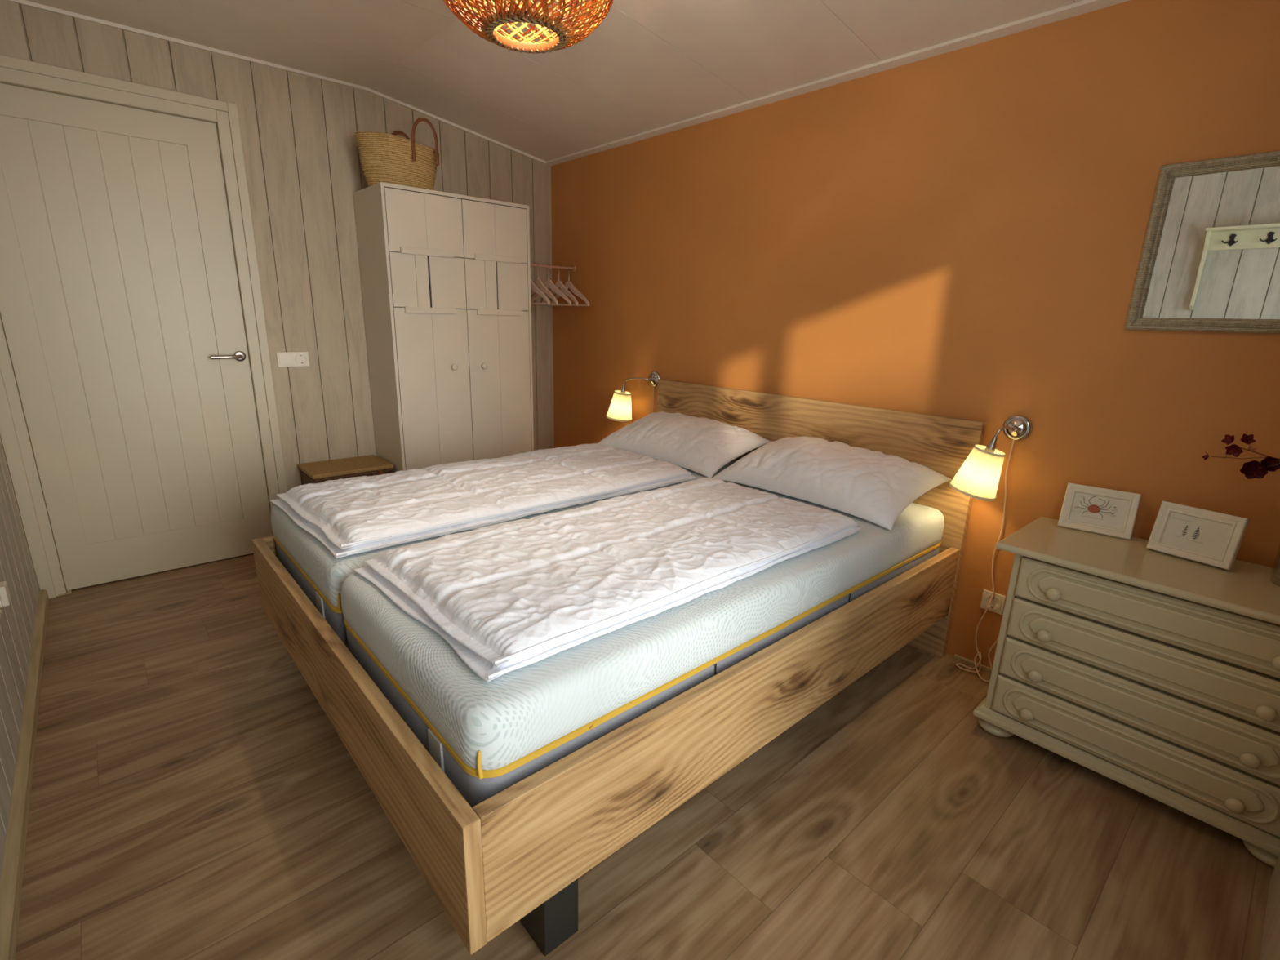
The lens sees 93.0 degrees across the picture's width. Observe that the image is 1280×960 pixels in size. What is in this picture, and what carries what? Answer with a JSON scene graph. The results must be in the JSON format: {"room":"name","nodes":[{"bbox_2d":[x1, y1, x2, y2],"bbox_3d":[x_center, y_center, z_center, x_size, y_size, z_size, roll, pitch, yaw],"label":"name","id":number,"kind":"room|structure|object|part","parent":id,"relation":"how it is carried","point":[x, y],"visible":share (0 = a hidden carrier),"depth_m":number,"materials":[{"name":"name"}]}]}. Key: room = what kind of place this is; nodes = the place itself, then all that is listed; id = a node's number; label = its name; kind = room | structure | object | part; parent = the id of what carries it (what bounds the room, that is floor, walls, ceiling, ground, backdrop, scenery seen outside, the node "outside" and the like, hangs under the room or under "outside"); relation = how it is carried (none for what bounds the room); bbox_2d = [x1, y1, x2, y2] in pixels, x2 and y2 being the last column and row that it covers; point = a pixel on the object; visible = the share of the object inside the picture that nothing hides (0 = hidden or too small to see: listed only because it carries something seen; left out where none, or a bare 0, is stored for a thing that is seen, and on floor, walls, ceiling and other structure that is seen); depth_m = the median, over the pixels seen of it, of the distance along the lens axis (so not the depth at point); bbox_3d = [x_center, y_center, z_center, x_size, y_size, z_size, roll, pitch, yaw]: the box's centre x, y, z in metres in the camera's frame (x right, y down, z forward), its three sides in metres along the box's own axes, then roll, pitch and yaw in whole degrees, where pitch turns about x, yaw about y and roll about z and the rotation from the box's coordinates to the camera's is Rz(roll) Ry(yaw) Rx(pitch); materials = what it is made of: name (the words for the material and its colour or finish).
{"room":"bedroom","nodes":[
{"label":"bedroom","id":0,"kind":"room"},
{"bbox_2d":[0,433,39,879],"bbox_3d":[-1.364,-0.191,0.940,0.100,2.446,4.150,-12,20,-40],"label":"wall","id":1,"kind":"structure","parent":0,"point":[17,620],"depth_m":2.09,"materials":[{"name":"beige wood"}]},
{"bbox_2d":[0,581,10,617],"bbox_3d":[-1.966,0.364,1.867,0.028,0.076,0.155,-12,20,-40],"label":"power socket","id":2,"kind":"object","parent":1,"relation":"attached to","point":[5,597],"visible":1,"depth_m":1.88,"materials":[{"name":"white plastic"}]},
{"bbox_2d":[0,589,48,959],"bbox_3d":[-1.432,0.927,1.381,0.025,0.055,3.830,-12,20,-40],"label":"baseboard","id":3,"kind":"structure","parent":1,"relation":"attached to","point":[13,862],"depth_m":1.60,"materials":[{"name":"beige wood"}]},
{"bbox_2d":[0,0,554,588],"bbox_3d":[-1.769,-0.858,3.374,2.950,2.446,0.160,-12,20,-40],"label":"wall","id":4,"kind":"structure","parent":0,"point":[304,169],"depth_m":3.21,"materials":[{"name":"beige wood"}]},
{"bbox_2d":[0,54,287,598],"bbox_3d":[-2.327,-0.615,2.830,1.031,2.232,0.102,-12,20,-40],"label":"door","id":5,"kind":"structure","parent":4,"relation":"in","point":[140,431],"depth_m":2.80,"materials":[{"name":"beige paint"}]},
{"bbox_3d":[-2.355,-0.621,2.836,0.631,1.812,0.013,-12,20,-40],"label":"panel","id":6,"kind":"part","parent":5,"relation":"part of","materials":[{"name":"beige paint"}]},
{"bbox_3d":[-2.063,-0.619,3.045,0.155,0.052,0.062,-12,20,-40],"label":"handle","id":7,"kind":"part","parent":5,"relation":"part of","materials":[{"name":"metal"}]},
{"bbox_2d":[5,0,546,164],"bbox_3d":[-1.643,-1.942,3.052,2.755,0.183,0.012,-12,20,-40],"label":"trim","id":8,"kind":"structure","parent":4,"relation":"attached to","point":[20,2],"depth_m":2.85,"materials":[{"name":"white wood"}]},
{"bbox_2d":[275,351,309,367],"bbox_3d":[-1.851,-0.644,3.241,0.152,0.078,0.012,-12,20,-40],"label":"light switch","id":9,"kind":"object","parent":4,"relation":"attached to","point":[285,359],"visible":1,"depth_m":3.24,"materials":[{"name":"white plastic"}]},
{"bbox_2d":[25,0,1084,161],"bbox_3d":[-0.300,-1.609,1.592,3.070,0.392,4.270,-12,20,-40],"label":"ceiling","id":10,"kind":"structure","parent":0,"point":[649,64],"depth_m":2.53,"materials":[{"name":"white paint"}]},
{"bbox_2d":[443,0,613,53],"bbox_3d":[-0.301,-1.393,1.592,0.496,0.409,0.495,-7,17,-29],"label":"ceiling lamp","id":11,"kind":"object","parent":10,"relation":"attached to","point":[569,32],"visible":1,"depth_m":1.60,"materials":[{"name":"brown wicker"}]},
{"bbox_2d":[14,553,1274,959],"bbox_3d":[-0.427,0.794,2.273,3.120,0.100,4.400,-12,20,-40],"label":"floor","id":12,"kind":"structure","parent":0,"point":[193,797],"depth_m":1.59,"materials":[{"name":"brown wood"}]},
{"bbox_2d":[297,454,393,484],"bbox_3d":[-1.641,0.146,3.433,0.413,0.484,0.310,-12,20,-40],"label":"chest","id":13,"kind":"object","parent":12,"relation":"on","point":[318,472],"visible":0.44,"depth_m":3.32,"materials":[{"name":"brown wood"}]},
{"bbox_2d":[353,182,533,472],"bbox_3d":[-1.107,-0.636,3.626,0.841,1.921,0.441,-12,20,-40],"label":"wardrobe","id":14,"kind":"object","parent":12,"relation":"on","point":[446,277],"visible":0.86,"depth_m":3.37,"materials":[{"name":"beige paint"}]},
{"bbox_2d":[354,117,439,190],"bbox_3d":[-1.259,-1.692,3.174,0.424,0.342,0.294,-12,20,-40],"label":"straw basket","id":15,"kind":"object","parent":14,"relation":"on","point":[391,158],"visible":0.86,"depth_m":3.08,"materials":[{"name":"beige wicker"}]},
{"bbox_3d":[-1.297,-1.787,3.296,0.141,0.194,0.016,-12,20,-40],"label":"handle","id":16,"kind":"part","parent":15,"relation":"part of","materials":[{"name":"beige leather"}]},
{"bbox_3d":[-1.102,-1.740,3.110,0.141,0.209,0.014,-12,20,-40],"label":"handle","id":17,"kind":"part","parent":15,"relation":"part of","materials":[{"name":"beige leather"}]},
{"bbox_3d":[-1.135,-0.592,3.359,0.402,1.824,0.017,-12,20,-40],"label":"door","id":18,"kind":"part","parent":14,"relation":"part of","materials":[{"name":"beige paint"}]},
{"bbox_3d":[-1.040,-0.632,3.402,0.035,0.035,0.030,-12,20,-40],"label":"knob","id":19,"kind":"part","parent":14,"relation":"part of","materials":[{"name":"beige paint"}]},
{"bbox_3d":[-0.903,-0.661,3.521,0.035,0.035,0.030,-12,20,-40],"label":"knob","id":20,"kind":"part","parent":14,"relation":"part of","materials":[{"name":"beige paint"}]},
{"bbox_3d":[-0.834,-0.654,3.620,0.396,1.824,0.017,-12,20,-40],"label":"door","id":21,"kind":"part","parent":14,"relation":"part of","materials":[{"name":"beige paint"}]},
{"bbox_2d":[251,378,986,955],"bbox_3d":[-0.091,0.232,2.325,2.102,0.974,1.744,-12,20,-40],"label":"frame","id":22,"kind":"object","parent":12,"relation":"on","point":[521,853],"visible":0.59,"depth_m":1.47,"materials":[{"name":"brown wood"}]},
{"bbox_3d":[-0.661,0.200,2.974,2.034,0.281,0.033,-12,20,-40],"label":"rail","id":23,"kind":"part","parent":22,"relation":"part of","materials":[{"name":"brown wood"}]},
{"bbox_3d":[-0.868,0.539,1.695,0.033,0.281,1.736,-12,20,-40],"label":"footboard","id":24,"kind":"part","parent":22,"relation":"part of","materials":[{"name":"brown wood"}]},
{"bbox_2d":[271,459,737,648],"bbox_3d":[-0.363,0.136,2.627,2.009,0.282,0.826,-12,20,-40],"label":"mattress","id":25,"kind":"object","parent":22,"relation":"on","point":[321,575],"visible":0.16,"depth_m":1.86,"materials":[{"name":"grey fabric"}]},
{"bbox_2d":[270,443,696,558],"bbox_3d":[-0.547,0.000,2.431,1.506,0.073,0.736,-12,20,-40],"label":"duvet","id":26,"kind":"object","parent":25,"relation":"on","point":[349,516],"visible":1,"depth_m":2.19,"materials":[{"name":"white fabric"}]},
{"bbox_2d":[596,411,771,477],"bbox_3d":[0.202,-0.225,3.097,0.473,0.203,0.838,-12,20,-40],"label":"pillow","id":27,"kind":"object","parent":25,"relation":"on","point":[702,446],"visible":0.92,"depth_m":2.92,"materials":[{"name":"white fabric"}]},
{"bbox_3d":[-0.198,0.832,1.309,0.088,0.340,0.102,-12,20,-40],"label":"leg","id":28,"kind":"part","parent":22,"relation":"part of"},
{"bbox_2d":[341,481,944,808],"bbox_3d":[0.186,0.311,2.035,2.009,0.281,0.826,-12,20,-40],"label":"mattress","id":29,"kind":"object","parent":22,"relation":"on","point":[487,738],"visible":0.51,"depth_m":1.36,"materials":[{"name":"grey fabric"}]},
{"bbox_2d":[353,476,861,682],"bbox_3d":[-0.007,0.173,1.845,1.432,0.072,0.712,-12,20,-40],"label":"duvet","id":30,"kind":"object","parent":29,"relation":"on","point":[507,597],"visible":1,"depth_m":1.59,"materials":[{"name":"white fabric"}]},
{"bbox_2d":[713,435,952,530],"bbox_3d":[0.762,-0.049,2.492,0.473,0.206,0.838,-12,20,-40],"label":"pillow","id":31,"kind":"object","parent":29,"relation":"on","point":[874,486],"visible":0.99,"depth_m":2.32,"materials":[{"name":"white fabric"}]},
{"bbox_3d":[0.471,0.559,1.753,2.034,0.281,0.033,-12,20,-40],"label":"rail","id":32,"kind":"part","parent":22,"relation":"part of","materials":[{"name":"brown wood"}]},
{"bbox_3d":[0.681,0.073,2.994,0.033,0.974,1.744,-12,20,-40],"label":"headboard","id":33,"kind":"part","parent":22,"relation":"part of","materials":[{"name":"brown wood"}]},
{"bbox_2d":[972,516,1279,867],"bbox_3d":[1.531,0.571,1.818,0.450,0.668,0.828,-12,20,-40],"label":"dresser","id":34,"kind":"object","parent":12,"relation":"on","point":[1155,673],"visible":0.99,"depth_m":1.69,"materials":[{"name":"beige wood"}]},
{"bbox_3d":[1.216,0.734,1.904,0.041,0.038,0.038,-12,20,-40],"label":"knob","id":35,"kind":"part","parent":34,"relation":"part of","materials":[{"name":"beige wood"}]},
{"bbox_3d":[1.220,0.602,1.869,0.041,0.038,0.038,-12,20,-40],"label":"knob","id":36,"kind":"part","parent":34,"relation":"part of","materials":[{"name":"beige wood"}]},
{"bbox_3d":[1.223,0.469,1.833,0.041,0.038,0.038,-12,20,-40],"label":"knob","id":37,"kind":"part","parent":34,"relation":"part of","materials":[{"name":"beige wood"}]},
{"bbox_3d":[1.227,0.337,1.798,0.041,0.038,0.038,-12,20,-40],"label":"knob","id":38,"kind":"part","parent":34,"relation":"part of","materials":[{"name":"beige wood"}]},
{"bbox_2d":[1057,482,1141,539],"bbox_3d":[1.509,0.101,1.999,0.195,0.143,0.067,14,19,38],"label":"picture frame","id":39,"kind":"object","parent":34,"relation":"on","point":[1103,511],"visible":1,"depth_m":2.00,"materials":[{"name":"white wood"}]},
{"bbox_2d":[1069,492,1128,529],"bbox_3d":[1.511,0.101,2.002,0.151,0.099,0.043,14,19,38],"label":"print","id":40,"kind":"object","parent":39,"relation":"attached to","point":[1087,510],"depth_m":2.00,"materials":[{"name":"grey paper"}]},
{"bbox_3d":[1.524,0.742,1.860,0.363,0.128,0.687,-12,20,-40],"label":"drawer","id":41,"kind":"part","parent":34,"relation":"part of","materials":[{"name":"beige wood"}]},
{"bbox_3d":[1.528,0.610,1.824,0.363,0.128,0.687,-12,20,-40],"label":"drawer","id":42,"kind":"part","parent":34,"relation":"part of","materials":[{"name":"beige wood"}]},
{"bbox_3d":[1.388,0.770,1.742,0.012,0.103,0.633,-12,20,-40],"label":"bead moulding","id":43,"kind":"part","parent":34,"relation":"part of","materials":[{"name":"beige wood"}]},
{"bbox_3d":[1.531,0.477,1.788,0.363,0.128,0.687,-12,20,-40],"label":"drawer","id":44,"kind":"part","parent":34,"relation":"part of","materials":[{"name":"beige wood"}]},
{"bbox_3d":[1.392,0.638,1.706,0.012,0.103,0.633,-12,20,-40],"label":"bead moulding","id":45,"kind":"part","parent":34,"relation":"part of","materials":[{"name":"beige wood"}]},
{"bbox_3d":[1.535,0.345,1.753,0.363,0.128,0.687,-12,20,-40],"label":"drawer","id":46,"kind":"part","parent":34,"relation":"part of","materials":[{"name":"beige wood"}]},
{"bbox_3d":[1.395,0.505,1.671,0.012,0.103,0.633,-12,20,-40],"label":"bead moulding","id":47,"kind":"part","parent":34,"relation":"part of","materials":[{"name":"beige wood"}]},
{"bbox_3d":[1.399,0.373,1.635,0.012,0.103,0.633,-12,20,-40],"label":"bead moulding","id":48,"kind":"part","parent":34,"relation":"part of","materials":[{"name":"beige wood"}]},
{"bbox_2d":[1146,501,1249,570],"bbox_3d":[1.625,0.159,1.775,0.064,0.152,0.191,-8,18,-32],"label":"picture frame","id":49,"kind":"object","parent":34,"relation":"on","point":[1215,539],"visible":1,"depth_m":1.76,"materials":[{"name":"grey wood"}]},
{"bbox_2d":[1160,511,1231,557],"bbox_3d":[1.628,0.159,1.777,0.044,0.107,0.147,-8,18,-32],"label":"print","id":50,"kind":"object","parent":49,"relation":"attached to","point":[1183,534],"depth_m":1.77,"materials":[{"name":"grey paper"}]},
{"bbox_3d":[1.533,0.835,1.562,0.041,0.038,0.038,-12,20,-40],"label":"knob","id":51,"kind":"part","parent":34,"relation":"part of","materials":[{"name":"beige wood"}]},
{"bbox_3d":[1.536,0.702,1.527,0.041,0.038,0.038,-12,20,-40],"label":"knob","id":52,"kind":"part","parent":34,"relation":"part of","materials":[{"name":"beige wood"}]},
{"bbox_3d":[1.540,0.570,1.491,0.041,0.038,0.038,-12,20,-40],"label":"knob","id":53,"kind":"part","parent":34,"relation":"part of","materials":[{"name":"beige wood"}]},
{"bbox_2d":[1270,546,1279,586],"bbox_3d":[1.748,0.187,1.587,0.122,0.203,0.122,-12,20,-40],"label":"glass vase","id":54,"kind":"object","parent":34,"relation":"on","point":[1278,546],"visible":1,"depth_m":1.63,"materials":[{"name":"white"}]},
{"bbox_2d":[1201,433,1279,479],"bbox_3d":[1.669,0.064,1.647,0.038,0.364,0.266,-11,19,-38],"label":"blossom spray","id":55,"kind":"object","parent":54,"relation":"in","point":[1252,469],"visible":1,"depth_m":1.65,"materials":[{"name":"red plant"}]},
{"bbox_3d":[1.544,0.438,1.456,0.041,0.038,0.038,-12,20,-40],"label":"knob","id":56,"kind":"part","parent":34,"relation":"part of","materials":[{"name":"beige wood"}]},
{"bbox_2d":[551,0,1279,667],"bbox_3d":[0.766,-0.565,2.874,0.100,2.272,4.250,-12,20,-40],"label":"wall","id":57,"kind":"structure","parent":0,"point":[960,233],"depth_m":2.23,"materials":[{"name":"paint"}]},
{"bbox_2d":[530,263,576,271],"bbox_3d":[-0.591,-1.353,3.843,0.432,0.036,0.036,-12,20,-40],"label":"rail","id":58,"kind":"object","parent":57,"relation":"attached to","point":[574,268],"visible":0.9,"depth_m":3.88,"materials":[{"name":"brown wood"}]},
{"bbox_2d":[530,279,550,304],"bbox_3d":[-0.694,-1.225,3.785,0.012,0.250,0.432,-13,21,-42],"label":"hanger","id":59,"kind":"object","parent":58,"relation":"hanging from","point":[533,286],"visible":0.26,"depth_m":3.72,"materials":[{"name":"wood"}]},
{"bbox_2d":[530,263,557,305],"bbox_3d":[-0.640,-1.236,3.832,0.012,0.250,0.432,-11,19,-38],"label":"hanger","id":60,"kind":"object","parent":58,"relation":"hanging from","point":[538,282],"visible":0.76,"depth_m":3.79,"materials":[{"name":"wood"}]},
{"bbox_2d":[530,264,571,305],"bbox_3d":[-0.582,-1.248,3.882,0.432,0.250,0.013,16,21,42],"label":"hanger","id":61,"kind":"object","parent":58,"relation":"hanging from","point":[548,282],"visible":0.8,"depth_m":3.85,"materials":[{"name":"wood"}]},
{"bbox_3d":[-0.592,-1.353,3.842,0.430,0.015,0.015,-12,20,-40],"label":"rod","id":62,"kind":"part","parent":58,"relation":"part of","materials":[{"name":"brown wood"}]},
{"bbox_2d":[542,265,577,306],"bbox_3d":[-0.524,-1.260,3.933,0.012,0.250,0.432,-10,19,-38],"label":"hanger","id":63,"kind":"object","parent":58,"relation":"hanging from","point":[558,284],"visible":0.74,"depth_m":3.89,"materials":[{"name":"brown wood"}]},
{"bbox_2d":[550,266,589,306],"bbox_3d":[-0.466,-1.272,3.983,0.012,0.250,0.432,-12,20,-40],"label":"hanger","id":64,"kind":"object","parent":58,"relation":"hanging from","point":[568,284],"visible":0.79,"depth_m":3.94,"materials":[{"name":"white paint"}]},
{"bbox_2d":[606,370,660,422],"bbox_3d":[-0.052,-0.172,3.720,0.316,0.992,0.158,1,15,-2],"label":"wall lamp","id":65,"kind":"object","parent":57,"relation":"attached to","point":[620,409],"visible":0.87,"depth_m":3.59,"materials":[{"name":"beige fabric"}]},
{"bbox_3d":[-0.124,-0.447,3.645,0.154,0.177,0.153,-12,20,-40],"label":"lamp shade","id":66,"kind":"part","parent":65,"relation":"part of","materials":[{"name":"beige fabric"}]},
{"bbox_2d":[620,383,625,394],"bbox_3d":[-0.103,-0.530,3.615,0.032,0.085,0.034,-12,20,-40],"label":"socket","id":67,"kind":"object","parent":65,"relation":"attached to","point":[623,389],"depth_m":3.60,"materials":[{"name":"metal"}]},
{"bbox_3d":[-0.018,-0.579,3.567,0.172,0.050,0.028,5,16,14],"label":"arm","id":68,"kind":"part","parent":65,"relation":"part of","materials":[{"name":"silver metal"}]},
{"bbox_3d":[0.063,-0.113,3.687,0.026,0.900,0.015,-12,20,-40],"label":"cord","id":69,"kind":"part","parent":65,"relation":"part of","materials":[{"name":"white plastic"}]},
{"bbox_3d":[0.075,-0.592,3.561,0.036,0.094,0.094,-12,20,-40],"label":"wall plate","id":70,"kind":"part","parent":65,"relation":"part of","materials":[{"name":"silver metal"}]},
{"bbox_2d":[546,0,1129,165],"bbox_3d":[0.719,-1.657,2.557,0.045,0.022,3.980,-12,20,-40],"label":"trim","id":71,"kind":"structure","parent":57,"relation":"attached to","point":[1086,6],"depth_m":2.33,"materials":[{"name":"white wood"}]},
{"bbox_2d":[953,653,991,672],"bbox_3d":[0.679,0.527,3.149,0.012,0.016,3.960,-12,20,-40],"label":"baseboard","id":72,"kind":"structure","parent":57,"relation":"attached to","point":[984,668],"depth_m":2.44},
{"bbox_2d":[949,414,1032,681],"bbox_3d":[1.266,0.260,2.272,0.272,1.006,0.166,3,15,6],"label":"wall lamp","id":73,"kind":"object","parent":57,"relation":"attached to","point":[978,477],"visible":0.95,"depth_m":2.16,"materials":[{"name":"white fabric"}]},
{"bbox_3d":[1.216,-0.031,2.196,0.154,0.188,0.156,-12,20,-40],"label":"lamp shade","id":74,"kind":"part","parent":73,"relation":"part of","materials":[{"name":"white fabric"}]},
{"bbox_3d":[1.337,0.309,2.266,0.087,0.919,0.139,-7,18,-30],"label":"cord","id":75,"kind":"part","parent":73,"relation":"part of","materials":[{"name":"white plastic"}]},
{"bbox_2d":[985,436,997,453],"bbox_3d":[1.244,-0.115,2.158,0.032,0.086,0.037,-12,20,-40],"label":"socket","id":76,"kind":"object","parent":73,"relation":"attached to","point":[991,446],"depth_m":2.14,"materials":[{"name":"metal"}]},
{"bbox_3d":[1.300,-0.171,2.152,0.103,0.043,0.019,-5,16,-24],"label":"arm","id":77,"kind":"part","parent":73,"relation":"part of","materials":[{"name":"silver metal"}]},
{"bbox_3d":[1.352,-0.186,2.183,0.036,0.094,0.094,-12,20,-40],"label":"wall plate","id":78,"kind":"part","parent":73,"relation":"part of","materials":[{"name":"silver metal"}]},
{"bbox_2d":[980,589,1006,614],"bbox_3d":[1.363,0.472,2.345,0.012,0.078,0.080,-12,20,-40],"label":"power socket","id":79,"kind":"object","parent":57,"relation":"attached to","point":[997,605],"visible":1,"depth_m":2.34,"materials":[{"name":"white plastic"}]},
{"bbox_2d":[1124,150,1279,333],"bbox_3d":[1.756,-0.633,1.618,0.024,0.472,0.663,-12,20,-40],"label":"wall mirror","id":80,"kind":"object","parent":57,"relation":"attached to","point":[1210,260],"visible":1,"depth_m":1.74,"materials":[{"name":"grey mirror"}]},
{"bbox_2d":[1259,853,1279,959],"bbox_3d":[0.981,-0.016,0.515,2.800,2.450,0.220,-12,20,-40],"label":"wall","id":81,"kind":"structure","parent":0,"point":[1270,945],"depth_m":1.33,"materials":[{"name":"orange paint"}]}
]}

